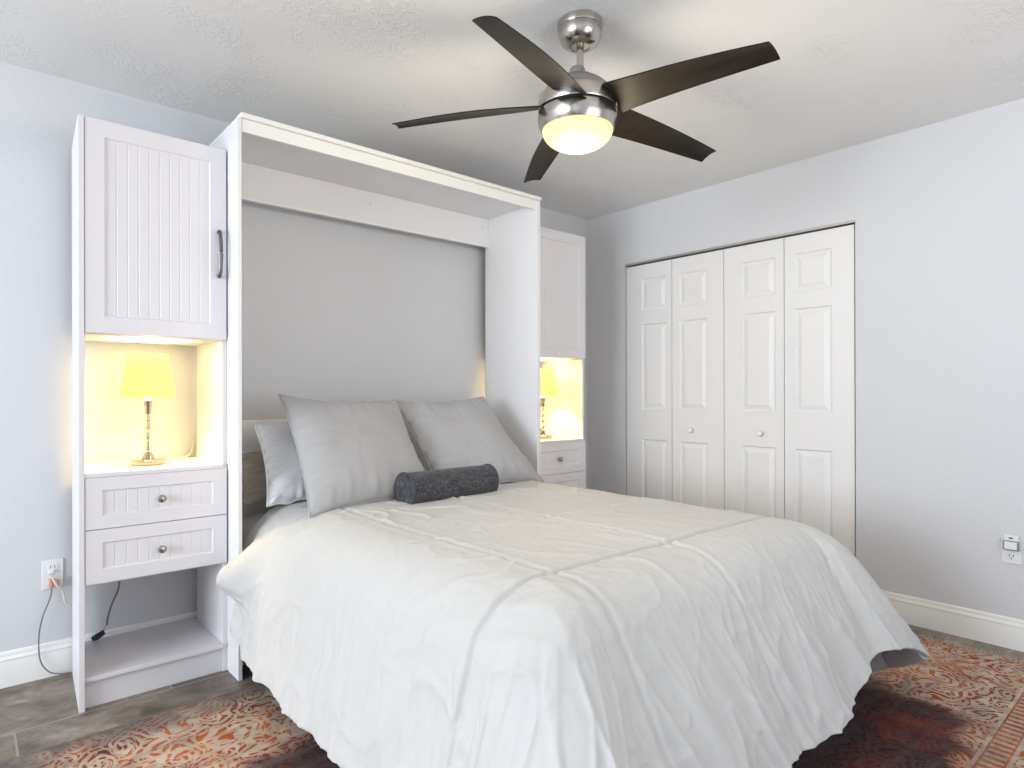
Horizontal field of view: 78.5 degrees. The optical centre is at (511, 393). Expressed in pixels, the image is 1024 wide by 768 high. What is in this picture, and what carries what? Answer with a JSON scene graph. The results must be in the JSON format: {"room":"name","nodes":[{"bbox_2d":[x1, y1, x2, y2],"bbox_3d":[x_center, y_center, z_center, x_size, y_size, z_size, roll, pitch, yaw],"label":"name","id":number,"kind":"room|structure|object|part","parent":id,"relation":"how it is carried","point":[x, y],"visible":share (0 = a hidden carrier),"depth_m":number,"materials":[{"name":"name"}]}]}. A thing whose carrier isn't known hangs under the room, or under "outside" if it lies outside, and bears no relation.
{"room":"bedroom","nodes":[
{"label":"bedroom","id":0,"kind":"room"},
{"bbox_2d":[38,579,68,673],"bbox_3d":[-1.851,0.943,2.529,0.100,0.388,0.033,0,0,-41],"label":"power cord","id":1,"kind":"object","parent":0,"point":[51,584],"visible":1,"depth_m":2.51,"materials":[{"name":"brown plastic"}]},
{"bbox_2d":[47,569,67,604],"bbox_3d":[-1.839,0.785,2.533,0.068,0.151,0.033,0,0,-21],"label":"plug","id":2,"kind":"object","parent":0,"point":[50,571],"visible":1,"depth_m":2.53,"materials":[{"name":"white plastic"}]},
{"bbox_2d":[0,61,587,651],"bbox_3d":[-1.996,-0.077,2.518,8.320,2.440,0.120,0,0,-41],"label":"wall","id":3,"kind":"structure","parent":0,"point":[334,310],"depth_m":2.77,"materials":[{"name":"white paint"}]},
{"bbox_2d":[41,558,62,589],"bbox_3d":[-1.866,0.731,2.544,0.072,0.116,0.008,0,0,-41],"label":"wall outlet","id":4,"kind":"object","parent":3,"relation":"attached to","point":[56,564],"visible":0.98,"depth_m":2.54,"materials":[{"name":"white plastic"}]},
{"bbox_2d":[47,564,57,571],"bbox_3d":[-1.865,0.705,2.542,0.034,0.028,0.002,0,0,-41],"label":"socket","id":5,"kind":"object","parent":4,"relation":"attached to","point":[49,566],"depth_m":2.54,"materials":[{"name":"grey plastic"}]},
{"bbox_2d":[0,611,196,688],"bbox_3d":[-2.211,1.075,2.238,7.386,0.136,0.014,0,0,-41],"label":"baseboard","id":6,"kind":"structure","parent":3,"relation":"attached to","point":[21,665],"depth_m":2.52,"materials":[{"name":"white paint"}]},
{"bbox_2d":[0,0,1023,219],"bbox_3d":[-0.459,-1.351,0.763,8.320,0.100,4.790,0,0,-41],"label":"ceiling","id":7,"kind":"structure","parent":0,"point":[847,73],"depth_m":2.49,"materials":[{"name":"white paint"}]},
{"bbox_2d":[392,9,779,182],"bbox_3d":[0.270,-1.076,2.182,1.286,0.450,1.258,0,0,-41],"label":"ceiling fan","id":8,"kind":"object","parent":7,"relation":"hanging from","point":[579,111],"visible":1,"depth_m":2.09,"materials":[{"name":"black wood"}]},
{"bbox_3d":[-0.154,-0.990,2.214,0.538,0.077,0.126,0,0,5],"label":"fan blade","id":9,"kind":"part","parent":8,"relation":"part of","materials":[{"name":"brown wood"}]},
{"bbox_3d":[0.064,-0.990,1.838,0.126,0.077,0.538,0,0,28],"label":"fan blade","id":10,"kind":"part","parent":8,"relation":"part of","materials":[{"name":"brown wood"}]},
{"bbox_3d":[0.139,-0.990,2.571,0.126,0.077,0.538,0,0,-13],"label":"fan blade","id":11,"kind":"part","parent":8,"relation":"part of","materials":[{"name":"brown wood"}]},
{"bbox_3d":[0.229,-0.887,2.191,0.246,0.072,0.246,0,0,-41],"label":"lamp shade","id":12,"kind":"part","parent":8,"relation":"part of","materials":[{"name":"white glass"}]},
{"bbox_3d":[0.566,-0.991,2.409,0.538,0.077,0.126,0,0,-32],"label":"fan blade","id":13,"kind":"part","parent":8,"relation":"part of","materials":[{"name":"brown wood"}]},
{"bbox_3d":[0.543,-0.991,1.941,0.538,0.077,0.126,0,0,41],"label":"fan blade","id":14,"kind":"part","parent":8,"relation":"part of","materials":[{"name":"brown wood"}]},
{"bbox_2d":[0,624,1023,761],"bbox_3d":[-0.454,1.190,0.762,8.320,0.100,4.790,0,0,-41],"label":"floor","id":15,"kind":"structure","parent":0,"point":[43,713],"depth_m":2.30,"materials":[{"name":"wood"}]},
{"bbox_2d":[72,114,226,713],"bbox_3d":[-1.486,0.070,2.553,0.510,2.145,0.465,0,0,-41],"label":"tall cabinet","id":16,"kind":"object","parent":15,"relation":"on","point":[149,227],"visible":1,"depth_m":2.42,"materials":[{"name":"white wood"}]},
{"bbox_3d":[-1.664,0.070,2.400,0.018,2.145,0.398,0,0,-38],"label":"panel","id":17,"kind":"part","parent":16,"relation":"part of","materials":[{"name":"white wood"}]},
{"bbox_2d":[91,581,120,640],"bbox_3d":[-1.708,0.861,2.636,0.026,0.327,0.111,0,0,35],"label":"power cable","id":18,"kind":"object","parent":16,"relation":"hanging from","point":[100,634],"visible":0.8,"depth_m":2.63,"materials":[{"name":"black plastic"}]},
{"bbox_3d":[-1.697,0.851,2.649,0.012,0.307,0.077,0,0,41],"label":"cord","id":19,"kind":"part","parent":18,"relation":"part of","materials":[{"name":"black plastic"}]},
{"bbox_2d":[120,353,174,465],"bbox_3d":[-1.484,0.063,2.554,0.195,0.448,0.195,0,0,-41],"label":"table lamp","id":20,"kind":"object","parent":16,"relation":"on","point":[147,376],"visible":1,"depth_m":2.50,"materials":[{"name":"silver metal"}]},
{"bbox_3d":[-1.484,-0.073,2.554,0.195,0.176,0.195,0,0,-41],"label":"lamp shade","id":21,"kind":"part","parent":20,"relation":"part of","materials":[{"name":"yellow fabric"}]},
{"bbox_2d":[144,400,151,413],"bbox_3d":[-1.484,0.053,2.554,0.030,0.060,0.030,0,0,-41],"label":"socket","id":22,"kind":"object","parent":20,"relation":"attached to","point":[147,403],"depth_m":2.54,"materials":[{"name":"gold metal"}]},
{"bbox_2d":[85,617,222,682],"bbox_3d":[-1.500,1.035,2.570,0.473,0.016,0.418,0,0,-41],"label":"shelf","id":23,"kind":"object","parent":16,"relation":"attached to","point":[115,656],"depth_m":2.53,"materials":[{"name":"white wood"}]},
{"bbox_2d":[85,457,223,477],"bbox_3d":[-1.488,0.295,2.555,0.473,0.016,0.393,0,0,-41],"label":"niche shelf","id":24,"kind":"object","parent":16,"relation":"attached to","point":[173,467],"depth_m":2.47,"materials":[{"name":"white wood"}]},
{"bbox_3d":[-1.361,-0.612,2.418,0.484,0.778,0.016,0,0,-41],"label":"door","id":25,"kind":"part","parent":16,"relation":"part of","materials":[{"name":"white wood"}]},
{"bbox_3d":[-1.358,0.592,2.418,0.484,0.194,0.016,0,0,-41],"label":"drawer","id":26,"kind":"part","parent":16,"relation":"part of","materials":[{"name":"white wood"}]},
{"bbox_3d":[-1.359,0.398,2.418,0.484,0.188,0.016,0,0,-41],"label":"drawer","id":27,"kind":"part","parent":16,"relation":"part of","materials":[{"name":"white wood"}]},
{"bbox_3d":[-1.344,0.596,2.405,0.031,0.031,0.029,0,0,-41],"label":"drawer knob","id":28,"kind":"part","parent":16,"relation":"part of","materials":[{"name":"silver metal"}]},
{"bbox_3d":[-1.344,0.402,2.405,0.031,0.031,0.029,0,0,-41],"label":"drawer knob","id":29,"kind":"part","parent":16,"relation":"part of","materials":[{"name":"silver metal"}]},
{"bbox_3d":[-1.309,0.070,2.724,0.018,2.145,0.376,0,0,-41],"label":"panel","id":30,"kind":"part","parent":16,"relation":"part of","materials":[{"name":"white wood"}]},
{"bbox_3d":[-1.184,-0.569,2.539,0.016,0.197,0.044,0,0,-41],"label":"door handle","id":31,"kind":"part","parent":16,"relation":"part of","materials":[{"name":"grey metal"}]},
{"bbox_2d":[209,112,541,680],"bbox_3d":[-0.610,0.009,3.206,1.668,2.264,0.472,0,0,-41],"label":"frame","id":32,"kind":"object","parent":15,"relation":"on","point":[269,162],"visible":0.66,"depth_m":3.24,"materials":[{"name":"white wood"}]},
{"bbox_3d":[-1.235,0.020,2.666,0.016,2.244,0.460,0,0,-41],"label":"panel","id":33,"kind":"part","parent":32,"relation":"part of","materials":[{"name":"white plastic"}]},
{"bbox_3d":[-0.763,0.482,3.373,1.622,0.718,0.018,0,0,-41],"label":"headboard panel","id":34,"kind":"part","parent":32,"relation":"part of","materials":[{"name":"white paint"}]},
{"bbox_3d":[-0.762,-1.003,3.368,1.622,0.164,0.018,0,0,-41],"label":"header rail","id":35,"kind":"part","parent":32,"relation":"part of","materials":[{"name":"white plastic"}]},
{"bbox_3d":[-0.627,-1.094,3.215,1.622,0.018,0.440,0,0,-41],"label":"underside panel","id":36,"kind":"part","parent":32,"relation":"part of","materials":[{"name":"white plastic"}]},
{"bbox_3d":[-0.473,-1.114,3.056,1.656,0.020,0.062,0,0,-41],"label":"moulding","id":37,"kind":"part","parent":32,"relation":"part of","materials":[{"name":"white paint"}]},
{"bbox_3d":[0.002,0.018,3.751,0.028,2.244,0.460,0,0,-41],"label":"panel","id":38,"kind":"part","parent":32,"relation":"part of","materials":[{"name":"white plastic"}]},
{"bbox_2d":[0,632,1023,767],"bbox_3d":[0.420,1.134,2.059,3.465,0.008,2.442,0,0,-41],"label":"area rug","id":39,"kind":"object","parent":15,"relation":"on","point":[959,707],"visible":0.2,"depth_m":2.09,"materials":[{"name":"red carpet"}]},
{"bbox_2d":[242,513,264,549],"bbox_3d":[-0.082,0.841,2.612,1.500,0.597,2.000,0,0,-41],"label":"bed","id":40,"kind":"object","parent":39,"relation":"on","point":[248,523],"visible":0.04,"depth_m":2.77,"materials":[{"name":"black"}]},
{"bbox_2d":[242,451,266,504],"bbox_3d":[-0.996,0.348,2.985,0.154,0.278,0.621,0,0,43],"label":"bed pillow","id":41,"kind":"object","parent":40,"relation":"on","point":[253,467],"visible":0.16,"depth_m":2.80,"materials":[{"name":"beige fabric"}]},
{"bbox_2d":[216,480,930,767],"bbox_3d":[0.176,0.803,2.420,2.027,0.698,2.015,0,0,-41],"label":"comforter","id":42,"kind":"object","parent":40,"relation":"on","point":[530,623],"visible":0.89,"depth_m":1.73,"materials":[{"name":"white fabric"}]},
{"bbox_2d":[254,422,306,506],"bbox_3d":[-0.874,0.298,2.907,0.263,0.361,0.647,0,0,43],"label":"bed pillow","id":43,"kind":"object","parent":42,"relation":"on","point":[285,485],"visible":0.34,"depth_m":2.72,"materials":[{"name":"white fabric"}]},
{"bbox_2d":[278,394,424,517],"bbox_3d":[-0.685,0.239,2.816,0.670,0.481,0.472,0,0,-41],"label":"euro pillow","id":44,"kind":"object","parent":42,"relation":"on","point":[350,454],"visible":0.85,"depth_m":2.71,"materials":[{"name":"grey fabric"}]},
{"bbox_2d":[394,464,498,504],"bbox_3d":[-0.288,0.412,2.849,0.493,0.156,0.155,0,0,-44],"label":"bolster cushion","id":45,"kind":"object","parent":42,"relation":"on","point":[411,488],"visible":0.85,"depth_m":2.76,"materials":[{"name":"grey fabric"}]},
{"bbox_2d":[398,396,544,483],"bbox_3d":[-0.226,0.247,3.351,0.704,0.470,0.423,0,0,-41],"label":"euro pillow","id":46,"kind":"object","parent":42,"relation":"on","point":[456,433],"visible":0.8,"depth_m":3.26,"materials":[{"name":"grey fabric"}]},
{"bbox_2d":[485,226,585,488],"bbox_3d":[0.155,0.067,3.992,0.515,2.145,0.465,0,0,-41],"label":"tall cabinet","id":47,"kind":"object","parent":15,"relation":"on","point":[562,254],"visible":0.24,"depth_m":3.94,"materials":[{"name":"white wood"}]},
{"bbox_3d":[-0.033,0.067,3.829,0.018,2.145,0.396,0,0,-41],"label":"panel","id":48,"kind":"part","parent":47,"relation":"part of","materials":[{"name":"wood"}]},
{"bbox_2d":[540,368,557,438],"bbox_3d":[0.199,0.060,4.030,0.195,0.448,0.195,0,0,-41],"label":"table lamp","id":49,"kind":"object","parent":47,"relation":"on","point":[548,378],"visible":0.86,"depth_m":3.97,"materials":[{"name":"yellow fabric"}]},
{"bbox_2d":[541,397,544,405],"bbox_3d":[0.199,0.050,4.030,0.030,0.060,0.030,0,0,-41],"label":"socket","id":50,"kind":"object","parent":49,"relation":"attached to","point":[542,398],"depth_m":4.02,"materials":[{"name":"gold metal"}]},
{"bbox_3d":[0.199,-0.076,4.030,0.195,0.176,0.195,0,0,-41],"label":"lamp shade","id":51,"kind":"part","parent":49,"relation":"part of","materials":[{"name":"yellow fabric"}]},
{"bbox_2d":[541,436,583,443],"bbox_3d":[0.153,0.293,3.994,0.478,0.016,0.393,0,0,-41],"label":"niche shelf","id":52,"kind":"object","parent":47,"relation":"attached to","point":[556,439],"depth_m":3.93,"materials":[{"name":"white wood"}]},
{"bbox_3d":[0.281,-0.615,3.857,0.488,0.778,0.016,0,0,-41],"label":"door","id":53,"kind":"part","parent":47,"relation":"part of","materials":[{"name":"white wood"}]},
{"bbox_3d":[0.334,0.067,4.165,0.018,2.145,0.376,0,0,-41],"label":"panel","id":54,"kind":"part","parent":47,"relation":"part of","materials":[{"name":"white wood"}]},
{"bbox_3d":[0.283,0.589,3.857,0.488,0.194,0.016,0,0,-41],"label":"drawer","id":55,"kind":"part","parent":47,"relation":"part of","materials":[{"name":"white wood"}]},
{"bbox_3d":[0.283,0.395,3.857,0.488,0.188,0.016,0,0,-41],"label":"drawer","id":56,"kind":"part","parent":47,"relation":"part of","materials":[{"name":"white wood"}]},
{"bbox_2d":[588,98,1023,619],"bbox_3d":[2.115,-0.085,3.017,0.120,2.440,4.550,0,0,-41],"label":"wall","id":57,"kind":"structure","parent":0,"point":[937,209],"depth_m":3.08,"materials":[{"name":"white paint"}]},
{"bbox_2d":[627,249,724,509],"bbox_3d":[1.058,0.117,4.146,0.068,2.018,0.750,0,0,-41],"label":"door","id":58,"kind":"structure","parent":57,"relation":"in","point":[675,307],"depth_m":4.11,"materials":[{"name":"white paint"}]},
{"bbox_2d":[624,219,854,266],"bbox_3d":[1.308,-0.908,3.865,0.032,0.014,1.522,0,0,-41],"label":"trim","id":59,"kind":"structure","parent":57,"relation":"attached to","point":[849,222],"depth_m":3.73,"materials":[{"name":"white wood"}]},
{"bbox_2d":[724,224,855,556],"bbox_3d":[1.556,0.116,3.579,0.068,2.018,0.750,0,0,-41],"label":"door","id":60,"kind":"structure","parent":57,"relation":"in","point":[790,374],"depth_m":3.54,"materials":[{"name":"white paint"}]},
{"bbox_3d":[1.453,0.230,3.671,0.036,0.038,0.038,0,0,-41],"label":"knob","id":61,"kind":"part","parent":60,"relation":"part of","materials":[{"name":"white plastic"}]},
{"bbox_2d":[882,590,1023,651],"bbox_3d":[2.683,1.066,2.269,0.014,0.136,2.680,0,0,-41],"label":"baseboard","id":62,"kind":"structure","parent":57,"relation":"attached to","point":[994,629],"depth_m":2.93,"materials":[{"name":"white paint"}]},
{"bbox_2d":[1001,536,1021,564],"bbox_3d":[2.227,0.698,2.792,0.008,0.116,0.072,0,0,-41],"label":"wall outlet","id":63,"kind":"object","parent":57,"relation":"attached to","point":[1007,556],"visible":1,"depth_m":2.79,"materials":[{"name":"white plastic"}]},
{"bbox_2d":[1003,534,1019,551],"bbox_3d":[2.215,0.660,2.778,0.029,0.068,0.059,0,0,-41],"label":"night light","id":64,"kind":"object","parent":63,"relation":"attached to","point":[1010,542],"visible":1,"depth_m":2.77,"materials":[{"name":"white plastic"}]},
{"bbox_2d":[1004,541,1016,549],"bbox_3d":[2.205,0.671,2.770,0.004,0.033,0.044,0,0,-41],"label":"diffuser","id":65,"kind":"object","parent":64,"relation":"attached to","point":[1008,545],"depth_m":2.77,"materials":[{"name":"white plastic"}]},
{"bbox_2d":[1007,553,1015,559],"bbox_3d":[2.225,0.724,2.790,0.002,0.028,0.034,0,0,-41],"label":"socket","id":66,"kind":"object","parent":63,"relation":"attached to","point":[1010,556],"depth_m":2.79,"materials":[{"name":"grey plastic"}]}
]}

